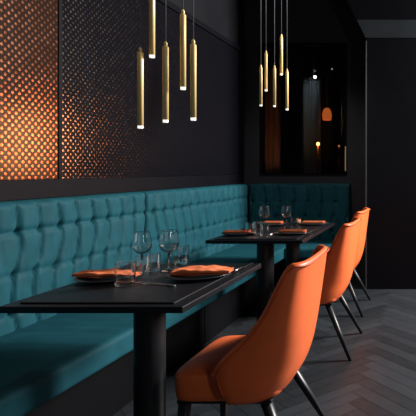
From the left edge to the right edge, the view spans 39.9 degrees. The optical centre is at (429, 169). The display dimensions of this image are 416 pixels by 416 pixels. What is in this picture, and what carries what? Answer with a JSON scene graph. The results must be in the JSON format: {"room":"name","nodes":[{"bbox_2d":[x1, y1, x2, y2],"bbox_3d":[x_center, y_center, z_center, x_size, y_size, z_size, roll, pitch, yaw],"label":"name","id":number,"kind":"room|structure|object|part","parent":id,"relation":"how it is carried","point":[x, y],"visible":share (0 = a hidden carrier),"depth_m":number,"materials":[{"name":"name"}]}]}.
{"room":"restaurant","nodes":[
{"label":"restaurant","id":0,"kind":"room"},
{"bbox_2d":[27,0,243,183],"bbox_3d":[-2.110,-0.400,2.435,0.120,3.200,6.070,0,0,0],"label":"wall","id":1,"kind":"structure","parent":0,"point":[221,16],"depth_m":4.72,"materials":[{"name":"black paint"}]},
{"bbox_2d":[0,0,57,179],"bbox_3d":[-2.044,-0.851,1.627,0.012,1.798,2.055,0,0,0],"label":"wall panel","id":2,"kind":"object","parent":1,"relation":"attached to","point":[28,28],"visible":1,"depth_m":2.46,"materials":[{"name":"orange metal"}]},
{"bbox_2d":[58,0,61,178],"bbox_3d":[-2.041,-0.850,2.670,0.018,1.800,0.026,0,0,0],"label":"trim","id":3,"kind":"structure","parent":1,"relation":"attached to","point":[59,1],"depth_m":2.66,"materials":[{"name":"black paint"}]},
{"bbox_2d":[0,175,239,200],"bbox_3d":[-2.039,0.100,2.895,0.022,0.100,4.590,0,0,0],"label":"trim","id":4,"kind":"structure","parent":1,"relation":"attached to","point":[10,190],"depth_m":2.96,"materials":[{"name":"black paint"}]},
{"bbox_2d":[62,0,238,178],"bbox_3d":[-2.044,-0.606,3.933,0.012,1.308,2.495,0,0,0],"label":"wall panel","id":5,"kind":"object","parent":1,"relation":"attached to","point":[101,137],"visible":1,"depth_m":3.35,"materials":[{"name":"brown metal"}]},
{"bbox_2d":[157,0,239,50],"bbox_3d":[-2.040,-1.295,3.937,0.020,0.050,2.504,0,0,0],"label":"trim","id":6,"kind":"structure","parent":1,"relation":"attached to","point":[172,6],"depth_m":4.31,"materials":[{"name":"black paint"}]},
{"bbox_2d":[238,0,242,183],"bbox_3d":[-2.035,-0.399,5.220,0.030,3.198,0.060,0,0,0],"label":"trim","id":7,"kind":"structure","parent":1,"relation":"attached to","point":[240,2],"depth_m":5.19,"materials":[{"name":"black paint"}]},
{"bbox_2d":[113,279,415,415],"bbox_3d":[0.439,1.225,2.425,5.322,0.050,6.050,0,0,0],"label":"floor","id":8,"kind":"structure","parent":0,"point":[379,379],"depth_m":2.98,"materials":[{"name":"grey wood"}]},
{"bbox_2d":[0,192,223,415],"bbox_3d":[-1.732,0.674,2.042,0.634,1.052,2.584,0,0,0],"label":"banquette","id":9,"kind":"object","parent":8,"relation":"on","point":[52,364],"visible":0.73,"depth_m":2.34,"materials":[{"name":"teal fabric"}]},
{"bbox_3d":[-1.993,0.461,2.042,0.113,0.625,2.584,0,0,0],"label":"backrest","id":10,"kind":"part","parent":9,"relation":"part of","materials":[{"name":"teal fabric"}]},
{"bbox_3d":[-1.726,0.807,2.042,0.622,0.116,2.584,0,0,0],"label":"seat","id":11,"kind":"part","parent":9,"relation":"part of","materials":[{"name":"teal fabric"}]},
{"bbox_2d":[0,263,260,415],"bbox_3d":[-1.132,0.825,1.992,0.616,0.750,0.755,0,0,0],"label":"dining table","id":12,"kind":"object","parent":8,"relation":"on","point":[149,304],"visible":0.83,"depth_m":1.89,"materials":[{"name":"black wood"}]},
{"bbox_2d":[74,273,141,282],"bbox_3d":[-1.322,0.442,2.000,0.236,0.014,0.236,0,0,0],"label":"plate","id":13,"kind":"object","parent":12,"relation":"on","point":[77,279],"visible":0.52,"depth_m":1.95,"materials":[{"name":"ceramic"}]},
{"bbox_2d":[71,268,141,277],"bbox_3d":[-1.333,0.425,1.999,0.269,0.022,0.092,0,0,2],"label":"napkin","id":14,"kind":"object","parent":13,"relation":"on","point":[106,273],"visible":0.69,"depth_m":1.97,"materials":[{"name":"fabric"}]},
{"bbox_2d":[114,261,135,286],"bbox_3d":[-1.193,0.405,1.898,0.074,0.088,0.074,0,0,0],"label":"tumbler","id":15,"kind":"object","parent":12,"relation":"on","point":[124,271],"visible":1,"depth_m":1.87,"materials":[{"name":"clear glass"}]},
{"bbox_3d":[-1.132,0.453,1.992,0.526,0.005,0.685,0,0,0],"label":"inset panel","id":16,"kind":"part","parent":12,"relation":"part of","materials":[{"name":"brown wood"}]},
{"bbox_2d":[132,231,151,254],"bbox_3d":[-1.271,0.362,2.140,0.076,0.176,0.076,0,0,0],"label":"wine glass","id":17,"kind":"object","parent":12,"relation":"on","point":[141,242],"visible":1,"depth_m":2.11,"materials":[{"name":"clear glass"}]},
{"bbox_2d":[135,254,148,275],"bbox_3d":[-1.236,0.408,2.084,0.052,0.082,0.052,0,0,0],"label":"tumbler","id":18,"kind":"object","parent":12,"relation":"on","point":[142,261],"visible":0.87,"depth_m":2.06,"materials":[{"name":"clear glass"}]},
{"bbox_3d":[-1.132,0.834,1.960,0.114,0.699,0.114,0,0,0],"label":"leg","id":19,"kind":"part","parent":12,"relation":"part of","materials":[{"name":"black metal"}]},
{"bbox_2d":[147,252,160,271],"bbox_3d":[-1.230,0.410,2.161,0.052,0.078,0.052,0,0,0],"label":"tumbler","id":20,"kind":"object","parent":12,"relation":"on","point":[154,258],"visible":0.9,"depth_m":2.14,"materials":[{"name":"clear glass"}]},
{"bbox_2d":[135,281,175,286],"bbox_3d":[-1.075,0.446,1.900,0.200,0.008,0.020,0,0,20],"label":"fork","id":21,"kind":"object","parent":12,"relation":"on","point":[171,285],"visible":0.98,"depth_m":1.89,"materials":[{"name":"metal"}]},
{"bbox_3d":[-1.051,0.446,1.891,0.150,0.008,0.008,0,0,20],"label":"handle","id":22,"kind":"part","parent":21,"relation":"part of","materials":[{"name":"metal"}]},
{"bbox_2d":[159,229,178,271],"bbox_3d":[-1.163,0.359,2.161,0.080,0.181,0.080,0,0,0],"label":"wine glass","id":23,"kind":"object","parent":12,"relation":"on","point":[168,239],"visible":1,"depth_m":2.13,"materials":[{"name":"clear glass"}]},
{"bbox_3d":[-1.163,0.406,2.161,0.011,0.072,0.011,0,0,0],"label":"stem","id":24,"kind":"part","parent":23,"relation":"part of","materials":[{"name":"clear glass"}]},
{"bbox_2d":[159,229,178,252],"bbox_3d":[-1.163,0.319,2.161,0.080,0.101,0.080,0,0,0],"label":"bowl","id":25,"kind":"object","parent":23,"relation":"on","point":[168,239],"depth_m":2.13,"materials":[{"name":"clear glass"}]},
{"bbox_2d":[173,245,188,264],"bbox_3d":[-1.189,0.405,2.317,0.068,0.088,0.068,0,0,0],"label":"tumbler","id":26,"kind":"object","parent":12,"relation":"on","point":[181,254],"visible":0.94,"depth_m":2.29,"materials":[{"name":"clear glass"}]},
{"bbox_2d":[169,272,230,280],"bbox_3d":[-0.966,0.442,2.045,0.236,0.014,0.236,0,0,0],"label":"plate","id":27,"kind":"object","parent":12,"relation":"on","point":[176,277],"visible":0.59,"depth_m":2.01,"materials":[{"name":"ceramic"}]},
{"bbox_2d":[169,265,233,274],"bbox_3d":[-0.964,0.422,2.054,0.249,0.025,0.118,0,0,-5],"label":"napkin","id":28,"kind":"object","parent":27,"relation":"on","point":[199,269],"visible":1,"depth_m":2.02,"materials":[{"name":"fabric"}]},
{"bbox_2d":[233,262,252,271],"bbox_3d":[-0.860,0.445,2.244,0.013,0.008,0.219,0,0,0],"label":"knife","id":29,"kind":"object","parent":12,"relation":"on","point":[251,262],"visible":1,"depth_m":2.22,"materials":[{"name":"metal"}]},
{"bbox_2d":[136,184,285,343],"bbox_3d":[-1.732,0.674,4.266,0.634,1.052,1.848,0,0,0],"label":"banquette","id":30,"kind":"object","parent":8,"relation":"on","point":[198,215],"visible":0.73,"depth_m":4.01,"materials":[{"name":"teal fabric"}]},
{"bbox_3d":[-1.993,0.461,4.266,0.112,0.625,1.848,0,0,0],"label":"backrest","id":31,"kind":"part","parent":30,"relation":"part of","materials":[{"name":"teal fabric"}]},
{"bbox_3d":[-1.726,0.807,4.266,0.622,0.116,1.848,0,0,0],"label":"seat","id":32,"kind":"part","parent":30,"relation":"part of","materials":[{"name":"teal fabric"}]},
{"bbox_2d":[175,244,328,415],"bbox_3d":[-0.703,0.770,2.000,0.522,0.859,0.532,0,0,0],"label":"dining chair","id":33,"kind":"object","parent":8,"relation":"on","point":[254,367],"visible":1,"depth_m":1.78,"materials":[{"name":"orange leather"}]},
{"bbox_3d":[-0.925,1.037,1.814,0.052,0.326,0.058,0,0,0],"label":"leg","id":34,"kind":"part","parent":33,"relation":"part of","materials":[{"name":"black metal"}]},
{"bbox_3d":[-0.925,1.037,2.186,0.052,0.326,0.058,0,0,0],"label":"leg","id":35,"kind":"part","parent":33,"relation":"part of","materials":[{"name":"black metal"}]},
{"bbox_3d":[-0.767,0.864,2.000,0.355,0.018,0.390,0,0,0],"label":"seat","id":36,"kind":"part","parent":33,"relation":"part of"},
{"bbox_3d":[-0.764,0.797,2.000,0.399,0.115,0.443,0,0,0],"label":"seat","id":37,"kind":"part","parent":33,"relation":"part of","materials":[{"name":"orange leather"}]},
{"bbox_3d":[-0.544,1.037,1.797,0.217,0.327,0.047,0,0,27],"label":"leg","id":38,"kind":"part","parent":33,"relation":"part of","materials":[{"name":"black metal"}]},
{"bbox_3d":[-0.617,0.600,2.000,0.330,0.518,0.516,0,0,0],"label":"backrest","id":39,"kind":"part","parent":33,"relation":"part of","materials":[{"name":"orange leather"}]},
{"bbox_3d":[-0.544,1.037,2.203,0.217,0.327,0.047,0,0,-27],"label":"leg","id":40,"kind":"part","parent":33,"relation":"part of","materials":[{"name":"black metal"}]},
{"bbox_2d":[205,222,334,320],"bbox_3d":[-1.140,0.825,3.670,0.630,0.750,1.060,0,0,0],"label":"dining table","id":41,"kind":"object","parent":8,"relation":"on","point":[265,243],"visible":0.4,"depth_m":3.31,"materials":[{"name":"black wood"}]},
{"bbox_2d":[221,232,255,235],"bbox_3d":[-1.335,0.442,3.390,0.236,0.014,0.236,0,0,0],"label":"plate","id":42,"kind":"object","parent":41,"relation":"on","point":[230,234],"visible":0.59,"depth_m":3.32,"materials":[{"name":"ceramic"}]},
{"bbox_2d":[223,230,245,232],"bbox_3d":[-1.340,0.429,3.377,0.184,0.024,0.034,0,0,0],"label":"napkin","id":43,"kind":"object","parent":42,"relation":"on","point":[226,231],"visible":0.85,"depth_m":3.36,"materials":[{"name":"fabric"}]},
{"bbox_2d":[246,222,253,234],"bbox_3d":[-1.246,0.407,3.358,0.058,0.085,0.058,0,0,0],"label":"tumbler","id":44,"kind":"object","parent":41,"relation":"on","point":[249,225],"visible":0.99,"depth_m":3.33,"materials":[{"name":"clear glass"}]},
{"bbox_2d":[254,221,261,233],"bbox_3d":[-1.220,0.407,3.445,0.056,0.085,0.056,0,0,0],"label":"tumbler","id":45,"kind":"object","parent":41,"relation":"on","point":[257,224],"visible":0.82,"depth_m":3.42,"materials":[{"name":"clear glass"}]},
{"bbox_2d":[259,206,269,221],"bbox_3d":[-1.273,0.365,3.731,0.080,0.170,0.080,0,0,0],"label":"wine glass","id":46,"kind":"object","parent":41,"relation":"on","point":[264,212],"visible":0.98,"depth_m":3.70,"materials":[{"name":"clear glass"}]},
{"bbox_2d":[261,222,268,234],"bbox_3d":[-1.142,0.407,3.358,0.056,0.085,0.056,0,0,0],"label":"tumbler","id":47,"kind":"object","parent":41,"relation":"on","point":[264,225],"visible":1,"depth_m":3.34,"materials":[{"name":"clear glass"}]},
{"bbox_3d":[-1.140,0.834,3.360,0.114,0.699,0.114,0,0,0],"label":"leg","id":48,"kind":"part","parent":41,"relation":"part of","materials":[{"name":"black metal"}]},
{"bbox_3d":[-1.140,0.453,3.670,0.540,0.005,0.990,0,0,0],"label":"inset panel","id":49,"kind":"part","parent":41,"relation":"part of","materials":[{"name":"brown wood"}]},
{"bbox_2d":[281,205,291,227],"bbox_3d":[-1.113,0.364,3.763,0.076,0.172,0.076,0,0,0],"label":"wine glass","id":50,"kind":"object","parent":41,"relation":"on","point":[286,212],"visible":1,"depth_m":3.74,"materials":[{"name":"clear glass"}]},
{"bbox_2d":[281,205,291,217],"bbox_3d":[-1.113,0.326,3.763,0.076,0.096,0.076,0,0,0],"label":"bowl","id":51,"kind":"object","parent":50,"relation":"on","point":[286,212],"depth_m":3.73,"materials":[{"name":"clear glass"}]},
{"bbox_3d":[-1.140,0.834,4.030,0.114,0.699,0.114,0,0,0],"label":"leg","id":52,"kind":"part","parent":41,"relation":"part of","materials":[{"name":"black metal"}]},
{"bbox_2d":[277,230,311,234],"bbox_3d":[-0.958,0.442,3.430,0.236,0.014,0.236,0,0,0],"label":"plate","id":53,"kind":"object","parent":41,"relation":"on","point":[307,231],"visible":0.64,"depth_m":3.38,"materials":[{"name":"ceramic"}]},
{"bbox_2d":[279,229,306,232],"bbox_3d":[-0.962,0.429,3.412,0.194,0.024,0.033,0,0,6],"label":"napkin","id":54,"kind":"object","parent":53,"relation":"on","point":[281,230],"visible":1,"depth_m":3.40,"materials":[{"name":"fabric"}]},
{"bbox_2d":[291,217,298,226],"bbox_3d":[-1.079,0.414,3.883,0.064,0.070,0.064,0,0,0],"label":"tumbler","id":55,"kind":"object","parent":41,"relation":"on","point":[294,220],"visible":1,"depth_m":3.86,"materials":[{"name":"clear glass"}]},
{"bbox_2d":[299,222,328,225],"bbox_3d":[-0.956,0.442,4.000,0.236,0.014,0.236,0,0,0],"label":"plate","id":56,"kind":"object","parent":41,"relation":"on","point":[310,224],"visible":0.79,"depth_m":3.97,"materials":[{"name":"ceramic"}]},
{"bbox_2d":[302,221,324,222],"bbox_3d":[-0.957,0.429,4.002,0.188,0.024,0.034,0,0,0],"label":"napkin","id":57,"kind":"object","parent":56,"relation":"on","point":[302,221],"visible":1,"depth_m":3.99,"materials":[{"name":"fabric"}]},
{"bbox_3d":[-1.300,0.442,3.960,0.236,0.015,0.236,0,0,0],"label":"plate","id":58,"kind":"object","parent":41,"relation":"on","visible":0},
{"bbox_2d":[263,221,282,223],"bbox_3d":[-1.285,0.429,3.982,0.162,0.024,0.033,0,0,0],"label":"napkin","id":59,"kind":"object","parent":58,"relation":"on","point":[270,222],"visible":0.76,"depth_m":3.97,"materials":[{"name":"fabric"}]},
{"bbox_2d":[249,183,350,286],"bbox_3d":[-1.407,0.674,5.023,1.077,1.052,0.652,0,0,0],"label":"banquette","id":60,"kind":"object","parent":8,"relation":"on","point":[327,202],"visible":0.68,"depth_m":5.20,"materials":[{"name":"teal fabric"}]},
{"bbox_3d":[-1.407,0.461,5.269,1.075,0.625,0.160,0,0,0],"label":"backrest","id":61,"kind":"part","parent":60,"relation":"part of","materials":[{"name":"teal fabric"}]},
{"bbox_3d":[-1.141,0.807,4.963,0.545,0.115,0.532,0,0,0],"label":"seat","id":62,"kind":"part","parent":60,"relation":"part of","materials":[{"name":"teal fabric"}]},
{"bbox_2d":[306,207,370,316],"bbox_3d":[-0.793,0.770,4.220,0.522,0.859,0.532,0,0,0],"label":"dining chair","id":63,"kind":"object","parent":8,"relation":"on","point":[364,213],"visible":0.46,"depth_m":4.08,"materials":[{"name":"orange leather"}]},
{"bbox_3d":[-0.634,1.037,4.017,0.217,0.327,0.047,0,0,27],"label":"leg","id":64,"kind":"part","parent":63,"relation":"part of","materials":[{"name":"black metal"}]},
{"bbox_3d":[-0.707,0.600,4.220,0.330,0.518,0.516,0,0,0],"label":"backrest","id":65,"kind":"part","parent":63,"relation":"part of","materials":[{"name":"orange leather"}]},
{"bbox_3d":[-0.634,1.037,4.423,0.217,0.327,0.047,0,0,-27],"label":"leg","id":66,"kind":"part","parent":63,"relation":"part of","materials":[{"name":"black metal"}]},
{"bbox_2d":[319,217,362,360],"bbox_3d":[-0.743,0.770,3.310,0.522,0.859,0.532,0,0,0],"label":"dining chair","id":67,"kind":"object","parent":8,"relation":"on","point":[340,258],"visible":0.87,"depth_m":3.10,"materials":[{"name":"orange leather"}]},
{"bbox_3d":[-0.807,0.864,3.310,0.355,0.018,0.390,0,0,0],"label":"seat","id":68,"kind":"part","parent":67,"relation":"part of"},
{"bbox_3d":[-0.584,1.037,3.107,0.217,0.327,0.047,0,0,27],"label":"leg","id":69,"kind":"part","parent":67,"relation":"part of","materials":[{"name":"black metal"}]},
{"bbox_3d":[-0.657,0.600,3.310,0.330,0.518,0.516,0,0,0],"label":"backrest","id":70,"kind":"part","parent":67,"relation":"part of","materials":[{"name":"orange leather"}]},
{"bbox_3d":[-0.584,1.037,3.513,0.217,0.327,0.047,0,0,-27],"label":"leg","id":71,"kind":"part","parent":67,"relation":"part of","materials":[{"name":"black metal"}]},
{"bbox_2d":[244,0,365,278],"bbox_3d":[0.475,-0.400,5.410,5.050,3.200,0.120,0,0,0],"label":"wall","id":72,"kind":"structure","parent":0,"point":[303,21],"depth_m":5.35,"materials":[{"name":"grey paint"}]},
{"bbox_2d":[260,43,346,174],"bbox_3d":[-1.395,-0.670,5.387,0.960,1.460,0.126,0,0,0],"label":"window","id":73,"kind":"structure","parent":72,"relation":"in","point":[262,45],"depth_m":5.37,"materials":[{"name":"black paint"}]},
{"bbox_3d":[-1.395,-0.670,5.395,0.916,1.416,0.006,0,0,0],"label":"pane","id":74,"kind":"part","parent":73,"relation":"part of","materials":[{"name":"glass"}]},
{"bbox_2d":[265,47,344,48],"bbox_3d":[-1.600,-2.025,6.740,3.800,0.050,2.520,0,0,0],"label":"ceiling","id":75,"kind":"structure","parent":0,"point":[265,47],"depth_m":7.95,"materials":[{"name":"black paint"}]},
{"bbox_2d":[312,69,317,77],"bbox_3d":[-1.570,-1.625,6.620,0.068,0.750,0.068,0,0,0],"label":"spotlight","id":76,"kind":"object","parent":75,"relation":"hanging from","point":[314,70],"visible":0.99,"depth_m":6.59,"materials":[{"name":"white"}]},
{"bbox_2d":[322,108,331,120],"bbox_3d":[-1.465,-1.354,6.900,0.136,1.292,0.136,0,0,0],"label":"drum pendant","id":77,"kind":"object","parent":75,"relation":"hanging from","point":[326,115],"visible":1,"depth_m":6.85,"materials":[{"name":"orange"}]},
{"bbox_2d":[347,0,415,288],"bbox_3d":[-0.312,-0.398,5.109,1.325,3.196,0.473,0,0,0],"label":"wall","id":78,"kind":"structure","parent":0,"point":[388,27],"depth_m":4.88,"materials":[{"name":"black paint"}]},
{"bbox_3d":[0.450,-2.040,2.425,5.300,0.080,6.050,0,0,0],"label":"ceiling","id":79,"kind":"structure","parent":0,"visible":0},
{"bbox_2d":[137,0,143,128],"bbox_3d":[-1.135,-1.081,1.900,0.022,1.837,0.022,0,0,0],"label":"pendant lamp","id":80,"kind":"object","parent":79,"relation":"hanging from","point":[140,55],"visible":1,"depth_m":1.89,"materials":[{"name":"gold metal"}]},
{"bbox_3d":[-1.135,-1.239,1.900,0.004,1.520,0.004,0,0,23],"label":"cord","id":81,"kind":"part","parent":80,"relation":"part of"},
{"bbox_2d":[149,0,154,57],"bbox_3d":[-1.101,-1.222,1.920,0.022,1.555,0.022,0,0,0],"label":"pendant lamp","id":82,"kind":"object","parent":79,"relation":"hanging from","point":[151,2],"visible":1,"depth_m":1.91,"materials":[{"name":"gold metal"}]},
{"bbox_2d":[162,0,168,122],"bbox_3d":[-1.036,-1.093,1.900,0.022,1.814,0.022,0,0,0],"label":"pendant lamp","id":83,"kind":"object","parent":79,"relation":"hanging from","point":[165,50],"visible":1,"depth_m":1.89,"materials":[{"name":"gold metal"}]},
{"bbox_3d":[-1.036,-1.251,1.900,0.004,1.497,0.004,0,0,-23],"label":"cord","id":84,"kind":"part","parent":83,"relation":"part of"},
{"bbox_2d":[180,0,185,89],"bbox_3d":[-0.978,-1.159,1.920,0.022,1.682,0.022,0,0,0],"label":"pendant lamp","id":85,"kind":"object","parent":79,"relation":"hanging from","point":[182,15],"visible":1,"depth_m":1.91,"materials":[{"name":"gold metal"}]},
{"bbox_2d":[190,0,195,120],"bbox_3d":[-0.927,-1.097,1.900,0.022,1.805,0.022,0,0,0],"label":"pendant lamp","id":86,"kind":"object","parent":79,"relation":"hanging from","point":[193,45],"visible":1,"depth_m":1.89,"materials":[{"name":"gold metal"}]},
{"bbox_3d":[-0.927,-1.255,1.900,0.004,1.489,0.004,0,0,-23],"label":"cord","id":87,"kind":"part","parent":86,"relation":"part of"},
{"bbox_2d":[259,65,261,105],"bbox_3d":[-1.297,-1.245,3.720,0.022,1.510,0.022,0,0,0],"label":"pendant lamp","id":88,"kind":"object","parent":79,"relation":"hanging from","point":[260,67],"visible":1,"depth_m":3.71,"materials":[{"name":"gold metal"}]},
{"bbox_2d":[265,50,266,90],"bbox_3d":[-1.278,-1.307,3.780,0.022,1.385,0.022,0,0,0],"label":"pendant lamp","id":89,"kind":"object","parent":79,"relation":"hanging from","point":[265,50],"visible":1,"depth_m":3.77,"materials":[{"name":"gold metal"}]},
{"bbox_2d":[273,0,275,106],"bbox_3d":[-1.193,-1.242,3.720,0.022,1.515,0.022,0,0,0],"label":"pendant lamp","id":90,"kind":"object","parent":79,"relation":"hanging from","point":[274,68],"visible":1,"depth_m":3.71,"materials":[{"name":"gold metal"}]},
{"bbox_3d":[-1.193,-1.400,3.720,0.004,1.198,0.004,0,0,23],"label":"cord","id":91,"kind":"part","parent":90,"relation":"part of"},
{"bbox_2d":[280,0,282,74],"bbox_3d":[-1.158,-1.369,3.780,0.022,1.260,0.022,0,0,0],"label":"pendant lamp","id":92,"kind":"object","parent":79,"relation":"hanging from","point":[281,37],"visible":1,"depth_m":3.77,"materials":[{"name":"gold metal"}]},
{"bbox_3d":[-1.158,-1.528,3.780,0.004,0.944,0.004,0,0,-23],"label":"cord","id":93,"kind":"part","parent":92,"relation":"part of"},
{"bbox_2d":[286,69,287,109],"bbox_3d":[-1.097,-1.229,3.720,0.022,1.540,0.022,0,0,0],"label":"pendant lamp","id":94,"kind":"object","parent":79,"relation":"hanging from","point":[286,69],"visible":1,"depth_m":3.71,"materials":[{"name":"gold metal"}]},
{"bbox_3d":[-1.600,1.225,6.740,3.800,0.050,2.520,0,0,0],"label":"floor","id":95,"kind":"structure","parent":0,"visible":0},
{"bbox_2d":[265,70,280,172],"bbox_3d":[-2.170,-0.075,6.525,0.300,2.550,0.070,0,0,0],"label":"curtain","id":96,"kind":"object","parent":95,"relation":"on","point":[272,114],"visible":0.28,"depth_m":6.52,"materials":[{"name":"brown fabric"}]},
{"bbox_2d":[303,77,320,172],"bbox_3d":[-1.678,-0.070,6.898,0.243,2.500,0.048,0,0,0],"label":"curtain","id":97,"kind":"object","parent":95,"relation":"on","point":[311,85],"visible":0.43,"depth_m":6.89,"materials":[{"name":"grey fabric"}]},
{"bbox_2d":[316,142,319,172],"bbox_3d":[-1.524,0.411,6.600,0.220,1.578,0.220,0,0,0],"label":"floor lamp","id":98,"kind":"object","parent":95,"relation":"on","point":[317,143],"visible":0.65,"depth_m":6.59,"materials":[{"name":"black metal"}]},
{"bbox_2d":[338,145,339,172],"bbox_3d":[-1.351,0.415,7.200,0.220,1.570,0.220,0,0,0],"label":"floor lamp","id":99,"kind":"object","parent":95,"relation":"on","point":[338,145],"visible":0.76,"depth_m":7.19,"materials":[{"name":"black metal"}]}
]}

